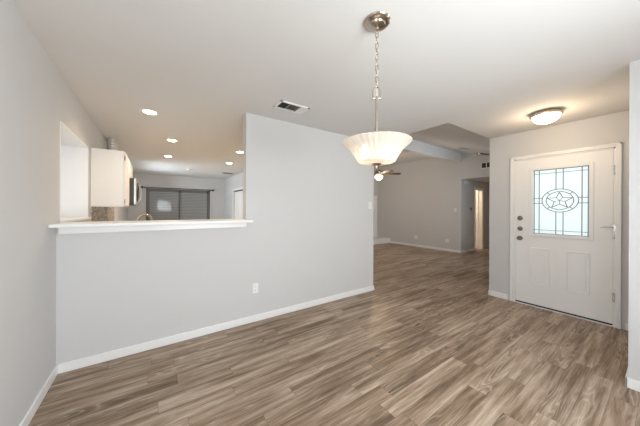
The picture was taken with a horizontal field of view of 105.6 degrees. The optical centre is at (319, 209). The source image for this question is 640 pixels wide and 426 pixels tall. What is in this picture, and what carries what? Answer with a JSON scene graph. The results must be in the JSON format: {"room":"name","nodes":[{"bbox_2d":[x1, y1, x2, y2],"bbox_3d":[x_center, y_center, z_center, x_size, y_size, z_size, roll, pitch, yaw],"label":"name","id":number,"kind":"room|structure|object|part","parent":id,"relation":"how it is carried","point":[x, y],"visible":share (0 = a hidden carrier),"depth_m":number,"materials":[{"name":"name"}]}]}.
{"room":"empty dining room","nodes":[
{"label":"empty dining room","id":0,"kind":"room"},
{"bbox_2d":[0,0,127,425],"bbox_3d":[-2.869,0.045,2.941,0.120,2.540,11.340,0,0,-35],"label":"wall","id":1,"kind":"structure","parent":0,"point":[35,97],"depth_m":1.49,"materials":[{"name":"paint"}]},
{"bbox_2d":[18,365,57,425],"bbox_3d":[-0.886,1.285,0.178,0.014,0.078,4.293,0,0,-35],"label":"baseboard","id":2,"kind":"structure","parent":1,"relation":"attached to","point":[27,418],"depth_m":1.62,"materials":[{"name":"white paint"}]},
{"bbox_2d":[60,121,90,222],"bbox_3d":[-2.610,-0.308,2.347,0.430,0.888,1.120,0,0,-35],"label":"window","id":3,"kind":"structure","parent":1,"relation":"in","point":[74,154],"depth_m":2.81,"materials":[{"name":"white paint"}]},
{"bbox_3d":[-2.595,0.106,2.358,0.390,0.023,1.081,0,0,-35],"label":"sill","id":4,"kind":"part","parent":3,"relation":"part of","materials":[{"name":"white paint"}]},
{"bbox_2d":[91,206,113,221],"bbox_3d":[-3.466,0.187,3.920,0.010,0.450,2.190,0,0,-35],"label":"backsplash","id":5,"kind":"structure","parent":1,"relation":"attached to","point":[97,213],"depth_m":3.67,"materials":[{"name":"tile"}]},
{"bbox_2d":[91,148,128,206],"bbox_3d":[-2.880,-0.400,3.369,0.343,0.730,0.619,0,0,-35],"label":"upper cabinet","id":6,"kind":"object","parent":1,"relation":"attached to","point":[109,168],"visible":1,"depth_m":3.12,"materials":[{"name":"beige paint"}]},
{"bbox_3d":[-2.764,-0.400,3.449,0.014,0.730,0.619,0,0,-35],"label":"frame","id":7,"kind":"part","parent":6,"relation":"part of","materials":[{"name":"beige paint"}]},
{"bbox_3d":[-2.665,-0.399,3.334,0.018,0.706,0.293,0,0,-35],"label":"cabinet door","id":8,"kind":"part","parent":6,"relation":"part of","materials":[{"name":"beige paint"}]},
{"bbox_3d":[-2.656,-0.399,3.340,0.007,0.606,0.193,0,0,-35],"label":"door panel","id":9,"kind":"part","parent":6,"relation":"part of","materials":[{"name":"beige paint"}]},
{"bbox_3d":[-2.826,-0.400,3.586,0.007,0.606,0.196,0,0,-35],"label":"door panel","id":10,"kind":"part","parent":6,"relation":"part of","materials":[{"name":"beige paint"}]},
{"bbox_2d":[129,160,132,177],"bbox_3d":[-3.271,-0.627,3.936,0.343,0.280,0.755,0,0,-35],"label":"upper cabinet","id":11,"kind":"object","parent":1,"relation":"attached to","point":[130,165],"visible":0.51,"depth_m":3.91,"materials":[{"name":"beige paint"}]},
{"bbox_2d":[106,138,117,150],"bbox_3d":[-3.324,-0.947,3.887,0.144,0.358,0.144,0,0,-35],"label":"vent duct","id":12,"kind":"object","parent":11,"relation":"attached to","point":[112,143],"visible":0.48,"depth_m":3.84,"materials":[{"name":"silver metal"}]},
{"bbox_2d":[129,178,141,205],"bbox_3d":[-3.218,-0.272,3.975,0.478,0.420,0.740,0,0,-35],"label":"microwave","id":13,"kind":"object","parent":11,"relation":"attached to","point":[134,186],"visible":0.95,"depth_m":3.76,"materials":[{"name":"grey plastic"}]},
{"bbox_3d":[-3.028,-0.276,3.997,0.031,0.406,0.560,0,0,-35],"label":"door","id":14,"kind":"part","parent":13,"relation":"part of","materials":[{"name":"silver metal"}]},
{"bbox_2d":[128,173,224,220],"bbox_3d":[-4.769,0.086,8.446,3.010,2.440,0.120,0,0,-35],"label":"wall","id":15,"kind":"structure","parent":0,"point":[151,180],"depth_m":8.38,"materials":[{"name":"paint"}]},
{"bbox_2d":[143,186,211,220],"bbox_3d":[-4.807,0.288,8.341,2.030,2.035,0.012,0,0,-35],"label":"trim","id":16,"kind":"structure","parent":15,"relation":"attached to","point":[144,217],"depth_m":8.14,"materials":[{"name":"paint"}]},
{"bbox_2d":[141,186,213,190],"bbox_3d":[-4.777,-0.689,8.287,2.170,0.090,0.128,0,0,-35],"label":"curtain rod","id":17,"kind":"object","parent":15,"relation":"attached to","point":[141,186],"visible":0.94,"depth_m":8.15,"materials":[{"name":"grey metal"}]},
{"bbox_2d":[146,188,209,219],"bbox_3d":[-4.844,0.313,8.395,1.910,1.985,0.080,0,0,-35],"label":"window","id":18,"kind":"structure","parent":15,"relation":"in","point":[161,204],"depth_m":8.34,"materials":[{"name":"grey glass"}]},
{"bbox_3d":[-5.206,0.317,8.127,0.910,1.895,0.030,0,0,-35],"label":"sliding panel","id":19,"kind":"part","parent":18,"relation":"part of","materials":[{"name":"grey glass"}]},
{"bbox_3d":[-5.206,0.312,8.127,0.830,1.805,0.010,0,0,-35],"label":"glass pane","id":20,"kind":"part","parent":18,"relation":"part of","materials":[{"name":"grey glass"}]},
{"bbox_3d":[-4.506,0.315,8.653,0.880,1.805,0.010,0,0,-35],"label":"glass pane","id":21,"kind":"part","parent":18,"relation":"part of","materials":[{"name":"grey glass"}]},
{"bbox_3d":[-4.506,0.320,8.653,0.960,1.895,0.030,0,0,-35],"label":"sliding panel","id":22,"kind":"part","parent":18,"relation":"part of","materials":[{"name":"grey glass"}]},
{"bbox_2d":[56,113,373,364],"bbox_3d":[-0.645,0.105,3.019,3.630,2.440,0.115,0,0,-35],"label":"wall","id":23,"kind":"structure","parent":0,"point":[307,197],"depth_m":2.82,"materials":[{"name":"paint"}]},
{"bbox_2d":[48,219,252,227],"bbox_3d":[-1.472,0.128,2.378,1.539,0.028,0.400,0,0,-35],"label":"bar ledge","id":24,"kind":"object","parent":23,"relation":"on","point":[202,221],"visible":0.95,"depth_m":2.16,"materials":[{"name":"white paint"}]},
{"bbox_2d":[58,223,245,233],"bbox_3d":[-1.469,0.173,2.366,1.508,0.060,0.024,0,0,-35],"label":"trim","id":25,"kind":"structure","parent":23,"relation":"attached to","point":[77,230],"depth_m":2.25,"materials":[{"name":"white paint"}]},
{"bbox_2d":[57,285,373,373],"bbox_3d":[-0.641,1.286,3.017,3.644,0.078,0.129,0,0,-35],"label":"baseboard","id":26,"kind":"structure","parent":23,"relation":"attached to","point":[103,357],"depth_m":2.47,"materials":[{"name":"white paint"}]},
{"bbox_2d":[252,283,257,293],"bbox_3d":[-0.763,0.933,2.865,0.072,0.116,0.009,0,0,-35],"label":"wall outlet","id":27,"kind":"object","parent":23,"relation":"attached to","point":[254,286],"visible":1,"depth_m":2.86,"materials":[{"name":"white plastic"}]},
{"bbox_2d":[225,172,242,218],"bbox_3d":[-1.645,0.100,6.465,0.120,2.440,6.692,0,0,-35],"label":"wall","id":28,"kind":"structure","parent":0,"point":[236,181],"depth_m":8.43,"materials":[{"name":"paint"}]},
{"bbox_2d":[233,187,242,210],"bbox_3d":[-2.543,0.321,7.645,0.015,1.990,1.490,0,0,-35],"label":"trim","id":29,"kind":"structure","parent":28,"relation":"attached to","point":[240,188],"depth_m":8.17,"materials":[{"name":"white paint"}]},
{"bbox_2d":[234,189,242,218],"bbox_3d":[-2.502,0.347,7.673,0.036,1.919,1.370,0,0,-35],"label":"door","id":30,"kind":"structure","parent":28,"relation":"in","point":[238,214],"depth_m":7.82,"materials":[{"name":"white metal"}]},
{"bbox_3d":[-2.800,-0.060,8.083,0.008,0.850,0.215,0,0,-35],"label":"panel","id":31,"kind":"part","parent":30,"relation":"part of","materials":[{"name":"white paint"}]},
{"bbox_3d":[-2.607,-0.059,7.803,0.008,0.850,0.215,0,0,-35],"label":"panel","id":32,"kind":"part","parent":30,"relation":"part of","materials":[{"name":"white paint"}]},
{"bbox_3d":[-2.414,-0.058,7.523,0.008,0.850,0.215,0,0,-35],"label":"panel","id":33,"kind":"part","parent":30,"relation":"part of","materials":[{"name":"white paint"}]},
{"bbox_2d":[11,0,639,178],"bbox_3d":[-0.722,-1.165,4.420,5.086,0.100,11.340,0,0,-35],"label":"ceiling","id":34,"kind":"structure","parent":0,"point":[481,67],"depth_m":1.87,"materials":[{"name":"paint"}]},
{"bbox_2d":[140,109,158,114],"bbox_3d":[-1.962,-1.113,2.796,0.176,0.015,0.176,0,0,-35],"label":"recessed light","id":35,"kind":"object","parent":34,"relation":"in","point":[146,111],"visible":1,"depth_m":2.78,"materials":[{"name":"white plastic"}]},
{"bbox_2d":[273,100,309,113],"bbox_3d":[-0.308,-1.108,2.650,0.356,0.011,0.196,0,0,-35],"label":"ceiling vent","id":36,"kind":"object","parent":34,"relation":"in","point":[284,105],"visible":1,"depth_m":2.64,"materials":[{"name":"white plastic"}]},
{"bbox_2d":[342,11,411,169],"bbox_3d":[0.335,-0.670,1.436,0.399,0.880,0.399,0,0,0],"label":"pendant lamp","id":37,"kind":"object","parent":34,"relation":"hanging from","point":[376,148],"visible":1,"depth_m":1.35,"materials":[{"name":"white glass"}]},
{"bbox_3d":[0.334,-0.469,1.436,0.024,0.395,0.024,0,0,-35],"label":"stem","id":38,"kind":"part","parent":37,"relation":"part of","materials":[{"name":"silver metal"}]},
{"bbox_3d":[0.334,-0.335,1.436,0.400,0.130,0.400,0,0,-35],"label":"lamp shade","id":39,"kind":"part","parent":37,"relation":"part of","materials":[{"name":"white glass"}]},
{"bbox_2d":[529,108,563,124],"bbox_3d":[2.566,-1.030,2.759,0.286,0.141,0.286,0,0,-35],"label":"flush ceiling light","id":40,"kind":"object","parent":34,"relation":"attached to","point":[545,116],"visible":1,"depth_m":2.69,"materials":[{"name":"white glass"}]},
{"bbox_2d":[28,243,639,425],"bbox_3d":[2.733,1.391,6.813,13.750,0.100,11.340,0,0,-35],"label":"floor","id":41,"kind":"structure","parent":0,"point":[429,345],"depth_m":2.02,"materials":[{"name":"wood"}]},
{"bbox_2d":[373,196,389,244],"bbox_3d":[1.740,0.386,9.313,2.150,1.899,0.649,0,0,-35],"label":"fireplace","id":42,"kind":"object","parent":41,"relation":"on","point":[376,239],"visible":0.33,"depth_m":9.96,"materials":[{"name":"white paint"}]},
{"bbox_2d":[374,167,377,235],"bbox_3d":[0.436,-0.270,8.879,4.805,3.200,0.120,0,0,-35],"label":"wall","id":43,"kind":"structure","parent":0,"point":[375,180],"depth_m":10.13,"materials":[{"name":"paint"}]},
{"bbox_2d":[374,123,489,166],"bbox_3d":[2.051,-1.518,6.637,4.704,0.700,5.400,0,0,-35],"label":"ceiling","id":44,"kind":"structure","parent":0,"point":[449,136],"depth_m":5.21,"materials":[{"name":"paint"}]},
{"bbox_2d":[375,166,400,179],"bbox_3d":[1.729,-1.312,7.231,1.235,0.875,1.278,0,0,-35],"label":"ceiling fan","id":45,"kind":"object","parent":44,"relation":"hanging from","point":[378,176],"visible":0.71,"depth_m":7.18,"materials":[{"name":"silver metal"}]},
{"bbox_3d":[1.758,-0.951,7.263,0.260,0.155,0.260,0,0,-35],"label":"light glass","id":46,"kind":"part","parent":45,"relation":"part of","materials":[{"name":"white glass"}]},
{"bbox_3d":[2.174,-1.061,7.274,0.490,0.048,0.132,0,0,-1],"label":"blade","id":47,"kind":"part","parent":45,"relation":"part of","materials":[{"name":"brown wood"}]},
{"bbox_2d":[378,153,489,250],"bbox_3d":[4.024,-0.254,8.015,0.120,3.200,5.620,0,0,-35],"label":"wall","id":48,"kind":"structure","parent":0,"point":[421,201],"depth_m":8.40,"materials":[{"name":"paint"}]},
{"bbox_2d":[402,140,460,162],"bbox_3d":[2.360,-1.609,6.191,4.704,0.295,0.144,0,0,-35],"label":"ceiling beam","id":49,"kind":"structure","parent":48,"relation":"attached to","point":[416,147],"depth_m":6.60,"materials":[{"name":"paint"}]},
{"bbox_2d":[390,241,473,252],"bbox_3d":[3.919,1.307,8.792,0.869,0.078,2.690,0,0,-35],"label":"baseboard","id":50,"kind":"structure","parent":48,"relation":"attached to","point":[401,243],"depth_m":8.13,"materials":[{"name":"white paint"}]},
{"bbox_2d":[481,161,489,168],"bbox_3d":[4.758,-1.250,6.841,0.015,0.180,0.400,0,0,-35],"label":"air vent","id":51,"kind":"object","parent":48,"relation":"in","point":[484,165],"visible":0.56,"depth_m":6.91,"materials":[{"name":"white plastic"}]},
{"bbox_2d":[482,162,489,167],"bbox_3d":[4.761,-1.250,6.844,0.006,0.140,0.360,0,0,-35],"label":"grille","id":52,"kind":"object","parent":51,"relation":"attached to","point":[484,164],"depth_m":6.90,"materials":[{"name":"grey plastic"}]},
{"bbox_2d":[463,179,489,249],"bbox_3d":[6.281,0.221,8.875,4.575,2.272,0.120,0,0,-35],"label":"wall","id":53,"kind":"structure","parent":0,"point":[468,189],"depth_m":7.84,"materials":[{"name":"paint"}]},
{"bbox_2d":[475,191,477,247],"bbox_3d":[5.311,0.350,8.594,0.041,1.985,0.520,0,0,-35],"label":"door","id":54,"kind":"structure","parent":53,"relation":"in","point":[476,244],"depth_m":8.41,"materials":[{"name":"white paint"}]},
{"bbox_2d":[474,187,483,250],"bbox_3d":[5.322,0.320,8.130,0.670,2.065,0.018,0,0,-35],"label":"trim","id":55,"kind":"structure","parent":53,"relation":"attached to","point":[475,188],"depth_m":8.12,"materials":[{"name":"white paint"}]},
{"bbox_2d":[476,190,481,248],"bbox_3d":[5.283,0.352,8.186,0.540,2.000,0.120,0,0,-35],"label":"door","id":56,"kind":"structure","parent":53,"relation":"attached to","point":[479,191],"depth_m":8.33,"materials":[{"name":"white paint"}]},
{"bbox_2d":[464,177,489,182],"bbox_3d":[6.710,-0.963,8.351,4.675,0.100,1.464,0,0,-35],"label":"ceiling","id":57,"kind":"structure","parent":0,"point":[485,179],"depth_m":7.55,"materials":[{"name":"paint"}]},
{"bbox_2d":[489,110,628,329],"bbox_3d":[3.139,0.122,3.190,0.120,2.440,1.557,0,0,-35],"label":"wall","id":58,"kind":"structure","parent":0,"point":[610,128],"depth_m":3.36,"materials":[{"name":"paint"}]},
{"bbox_2d":[515,149,615,325],"bbox_3d":[3.095,0.319,3.137,0.104,2.022,0.924,0,0,-35],"label":"door","id":59,"kind":"structure","parent":58,"relation":"in","point":[565,229],"depth_m":3.08,"materials":[{"name":"white paint"}]},
{"bbox_3d":[2.985,0.784,3.301,0.014,0.505,0.200,0,0,-35],"label":"raised panel","id":60,"kind":"part","parent":59,"relation":"part of","materials":[{"name":"white paint"}]},
{"bbox_3d":[3.116,-0.099,3.158,0.008,0.886,0.546,0,0,-35],"label":"glass pane","id":61,"kind":"part","parent":59,"relation":"part of","materials":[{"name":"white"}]},
{"bbox_3d":[3.100,-0.099,3.147,0.022,0.942,0.602,0,0,-35],"label":"glass frame","id":62,"kind":"part","parent":59,"relation":"part of","materials":[{"name":"white paint"}]},
{"bbox_3d":[3.189,0.785,3.006,0.014,0.505,0.204,0,0,-35],"label":"raised panel","id":63,"kind":"part","parent":59,"relation":"part of","materials":[{"name":"white paint"}]},
{"bbox_2d":[510,142,621,328],"bbox_3d":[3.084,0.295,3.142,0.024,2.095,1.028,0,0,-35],"label":"trim","id":64,"kind":"structure","parent":58,"relation":"attached to","point":[618,233],"depth_m":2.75,"materials":[{"name":"white paint"}]},
{"bbox_2d":[628,60,639,380],"bbox_3d":[3.371,0.123,1.528,1.388,2.440,1.683,0,0,-35],"label":"wall","id":65,"kind":"structure","parent":0,"point":[634,89],"depth_m":1.80,"materials":[{"name":"paint"}]},
{"bbox_2d":[488,290,639,391],"bbox_3d":[2.997,1.303,2.155,1.522,0.078,3.134,0,0,-35],"label":"baseboard","id":66,"kind":"structure","parent":65,"relation":"attached to","point":[633,384],"depth_m":1.83,"materials":[{"name":"white paint"}]},
{"bbox_3d":[-2.887,1.313,5.606,2.890,0.004,6.700,0,0,-35],"label":"floor","id":67,"kind":"structure","parent":0,"visible":0},
{"bbox_3d":[-1.731,0.880,2.722,1.508,0.870,0.624,0,0,-35],"label":"base cabinet","id":68,"kind":"object","parent":67,"relation":"on","visible":0},
{"bbox_3d":[-1.719,0.427,2.726,1.528,0.035,0.619,0,0,-35],"label":"countertop","id":69,"kind":"structure","parent":68,"relation":"on","visible":0},
{"bbox_2d":[137,214,152,220],"bbox_3d":[-1.879,0.227,2.603,0.190,0.362,0.055,0,0,-8],"label":"kitchen faucet","id":70,"kind":"object","parent":69,"relation":"on","point":[141,215],"visible":0.41,"depth_m":2.59,"materials":[{"name":"silver metal"}]}
]}

